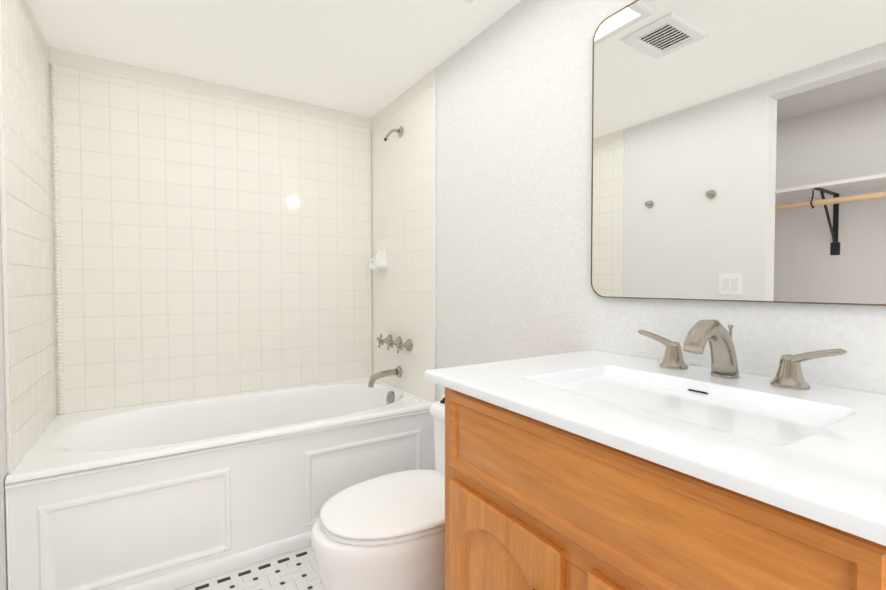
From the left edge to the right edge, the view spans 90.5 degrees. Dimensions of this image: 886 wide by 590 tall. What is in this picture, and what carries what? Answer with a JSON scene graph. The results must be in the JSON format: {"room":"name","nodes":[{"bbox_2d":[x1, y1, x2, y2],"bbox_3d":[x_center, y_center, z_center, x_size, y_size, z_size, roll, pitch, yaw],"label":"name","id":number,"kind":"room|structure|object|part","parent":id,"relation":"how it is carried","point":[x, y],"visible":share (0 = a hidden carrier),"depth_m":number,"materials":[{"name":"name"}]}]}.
{"room":"bathroom","nodes":[
{"label":"bathroom","id":0,"kind":"room"},
{"bbox_2d":[0,212,7,589],"bbox_3d":[-1.345,-0.005,1.256,0.100,2.119,1.556,-1,2,-33],"label":"wall","id":1,"kind":"structure","parent":0,"point":[3,536],"depth_m":1.31,"materials":[{"name":"paint"}]},
{"bbox_2d":[0,4,11,473],"bbox_3d":[-1.329,-0.229,1.328,0.010,1.552,0.012,-1,2,-33],"label":"trim","id":2,"kind":"structure","parent":1,"relation":"attached to","point":[5,317],"depth_m":1.33,"materials":[{"name":"white"}]},
{"bbox_2d":[0,0,56,470],"bbox_3d":[-1.525,-0.230,1.630,0.008,1.540,0.708,-1,2,-33],"label":"wall tile","id":3,"kind":"structure","parent":1,"relation":"attached to","point":[29,209],"depth_m":1.56,"materials":[{"name":"white tile"}]},
{"bbox_2d":[18,0,49,62],"bbox_3d":[-1.524,-1.006,1.611,0.010,0.012,0.708,-1,2,-33],"label":"trim","id":4,"kind":"structure","parent":1,"relation":"attached to","point":[33,30],"depth_m":1.67,"materials":[{"name":"white"}]},
{"bbox_2d":[20,0,47,56],"bbox_3d":[-1.528,-1.043,1.611,0.004,0.062,0.712,-1,2,-33],"label":"wall strip","id":5,"kind":"object","parent":1,"relation":"attached to","point":[25,5],"visible":0.67,"depth_m":1.71,"materials":[{"name":"white paint"}]},
{"bbox_2d":[176,546,321,589],"bbox_3d":[-0.484,1.092,0.779,2.444,0.050,3.536,-1,2,-33],"label":"floor","id":6,"kind":"structure","parent":0,"point":[296,570],"depth_m":1.62,"materials":[{"name":"tile"}]},
{"bbox_2d":[5,376,434,589],"bbox_3d":[-0.876,0.769,2.048,1.518,0.531,0.758,-1,2,-33],"label":"bathtub","id":7,"kind":"object","parent":6,"relation":"on","point":[172,495],"visible":1,"depth_m":1.67,"materials":[{"name":"white ceramic"}]},
{"bbox_2d":[311,391,444,589],"bbox_3d":[-0.034,0.699,1.419,0.772,0.704,0.364,-1,2,-33],"label":"toilet","id":8,"kind":"object","parent":6,"relation":"on","point":[385,532],"visible":0.52,"depth_m":1.22,"materials":[{"name":"white ceramic"}]},
{"bbox_3d":[-0.134,0.640,1.354,0.481,0.038,0.364,-1,2,-33],"label":"seat","id":9,"kind":"part","parent":8,"relation":"part of","materials":[{"name":"white plastic"}]},
{"bbox_2d":[424,320,885,589],"bbox_3d":[0.432,0.560,0.845,0.610,1.010,0.862,-1,2,-33],"label":"bathroom vanity","id":10,"kind":"object","parent":6,"relation":"on","point":[595,470],"visible":1,"depth_m":0.68,"materials":[{"name":"brown wood"}]},
{"bbox_3d":[0.107,0.680,0.868,0.017,0.519,0.328,-1,2,-33],"label":"door","id":11,"kind":"part","parent":10,"relation":"part of","materials":[{"name":"brown wood"}]},
{"bbox_3d":[0.315,0.688,0.545,0.017,0.519,0.328,-1,2,-33],"label":"door","id":12,"kind":"part","parent":10,"relation":"part of","materials":[{"name":"brown wood"}]},
{"bbox_2d":[638,330,687,369],"bbox_3d":[0.548,0.133,1.097,0.062,0.086,0.118,-1,2,-33],"label":"handle","id":13,"kind":"object","parent":10,"relation":"on","point":[673,359],"depth_m":1.07,"materials":[{"name":"silver metal"}]},
{"bbox_2d":[683,320,738,378],"bbox_3d":[0.573,0.116,0.939,0.181,0.128,0.054,-1,2,-33],"label":"faucet","id":14,"kind":"object","parent":10,"relation":"on","point":[724,364],"depth_m":0.94,"materials":[{"name":"silver metal"}]},
{"bbox_2d":[770,349,846,389],"bbox_3d":[0.706,0.140,0.851,0.062,0.086,0.118,-1,2,-33],"label":"handle","id":15,"kind":"object","parent":10,"relation":"on","point":[789,375],"depth_m":0.86,"materials":[{"name":"silver metal"}]},
{"bbox_2d":[26,0,521,117],"bbox_3d":[-0.181,-1.082,0.919,1.724,0.050,3.536,-1,2,-33],"label":"ceiling","id":16,"kind":"structure","parent":0,"point":[369,58],"depth_m":1.85,"materials":[{"name":"white paint"}]},
{"bbox_2d":[435,0,885,400],"bbox_3d":[0.529,-0.007,1.342,0.100,2.119,3.436,-1,2,-33],"label":"wall","id":17,"kind":"structure","parent":0,"point":[513,165],"depth_m":1.53,"materials":[{"name":"paint"}]},
{"bbox_2d":[371,82,433,128],"bbox_3d":[-0.242,-1.026,2.416,0.010,0.012,0.738,-1,2,-33],"label":"trim","id":18,"kind":"structure","parent":17,"relation":"attached to","point":[413,97],"depth_m":2.35,"materials":[{"name":"white"}]},
{"bbox_2d":[372,84,433,401],"bbox_3d":[-0.241,-0.251,2.436,0.008,1.540,0.738,-1,2,-33],"label":"wall tile","id":19,"kind":"structure","parent":17,"relation":"attached to","point":[403,225],"depth_m":2.36,"materials":[{"name":"white tile"}]},
{"bbox_2d":[369,248,387,269],"bbox_3d":[-0.379,-0.211,2.577,0.073,0.121,0.102,-1,2,-33],"label":"soap dish","id":20,"kind":"object","parent":19,"relation":"attached to","point":[380,261],"visible":1,"depth_m":2.55,"materials":[{"name":"white ceramic"}]},
{"bbox_2d":[376,334,392,347],"bbox_3d":[-0.337,0.263,2.523,0.074,0.083,0.083,-1,2,-33],"label":"valve","id":21,"kind":"object","parent":19,"relation":"attached to","point":[381,341],"visible":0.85,"depth_m":2.51,"materials":[{"name":"silver metal"}]},
{"bbox_2d":[368,366,401,386],"bbox_3d":[-0.321,0.446,2.397,0.188,0.095,0.059,-1,2,-33],"label":"tub spout","id":22,"kind":"object","parent":19,"relation":"attached to","point":[397,371],"visible":1,"depth_m":2.39,"materials":[{"name":"silver metal"}]},
{"bbox_2d":[384,127,402,140],"bbox_3d":[-0.272,-0.869,2.366,0.103,0.093,0.053,-1,2,-33],"label":"shower","id":23,"kind":"object","parent":19,"relation":"attached to","point":[400,131],"visible":1,"depth_m":2.37,"materials":[{"name":"silver metal"}]},
{"bbox_2d":[385,336,401,350],"bbox_3d":[-0.273,0.265,2.424,0.074,0.083,0.083,-1,2,-33],"label":"valve","id":24,"kind":"object","parent":19,"relation":"attached to","point":[390,343],"visible":0.81,"depth_m":2.41,"materials":[{"name":"silver metal"}]},
{"bbox_2d":[395,338,412,352],"bbox_3d":[-0.209,0.268,2.324,0.074,0.083,0.083,-1,2,-33],"label":"valve","id":25,"kind":"object","parent":19,"relation":"attached to","point":[408,345],"visible":0.98,"depth_m":2.32,"materials":[{"name":"silver metal"}]},
{"bbox_2d":[372,68,434,126],"bbox_3d":[-0.240,-1.063,2.419,0.004,0.062,0.742,-1,2,-33],"label":"wall strip","id":26,"kind":"object","parent":17,"relation":"attached to","point":[413,90],"visible":0.93,"depth_m":2.35,"materials":[{"name":"white paint"}]},
{"bbox_2d":[434,81,435,401],"bbox_3d":[-0.039,-0.249,2.120,0.010,1.552,0.012,-1,2,-33],"label":"trim","id":27,"kind":"structure","parent":17,"relation":"attached to","point":[434,235],"depth_m":2.11,"materials":[{"name":"white"}]},
{"bbox_2d":[591,0,885,305],"bbox_3d":[0.678,-0.393,0.991,0.014,0.816,0.820,-1,2,-33],"label":"mirror","id":28,"kind":"object","parent":17,"relation":"attached to","point":[739,150],"visible":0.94,"depth_m":0.99,"materials":[{"name":"clear glass"}]},
{"bbox_3d":[-1.412,-0.029,2.197,2.444,2.119,0.100,-1,2,-33],"label":"wall","id":29,"kind":"structure","parent":0,"visible":0},
{"bbox_2d":[50,64,63,414],"bbox_3d":[-1.702,-0.238,1.939,0.015,1.538,0.025,0,1,12],"label":"trim","id":30,"kind":"structure","parent":29,"relation":"attached to","point":[57,239],"depth_m":1.93,"materials":[{"name":"white"}]},
{"bbox_2d":[48,47,371,126],"bbox_3d":[-1.081,-1.061,2.322,1.524,0.062,0.004,-1,2,-33],"label":"wall strip","id":31,"kind":"object","parent":29,"relation":"attached to","point":[104,65],"visible":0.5,"depth_m":2.21,"materials":[{"name":"white paint"}]},
{"bbox_2d":[49,61,371,128],"bbox_3d":[-1.080,-1.024,2.320,1.524,0.012,0.010,-1,2,-33],"label":"trim","id":32,"kind":"structure","parent":29,"relation":"attached to","point":[142,81],"depth_m":2.21,"materials":[{"name":"white"}]},
{"bbox_2d":[49,64,372,414],"bbox_3d":[-1.080,-0.248,2.341,1.524,1.540,0.008,-1,2,-33],"label":"wall tile","id":33,"kind":"structure","parent":29,"relation":"attached to","point":[212,246],"depth_m":2.24,"materials":[{"name":"white tile"}]},
{"bbox_2d":[368,129,371,376],"bbox_3d":[-0.456,-0.258,2.739,0.015,1.538,0.025,0,1,12],"label":"trim","id":34,"kind":"structure","parent":29,"relation":"attached to","point":[370,247],"depth_m":2.73,"materials":[{"name":"white"}]}
]}

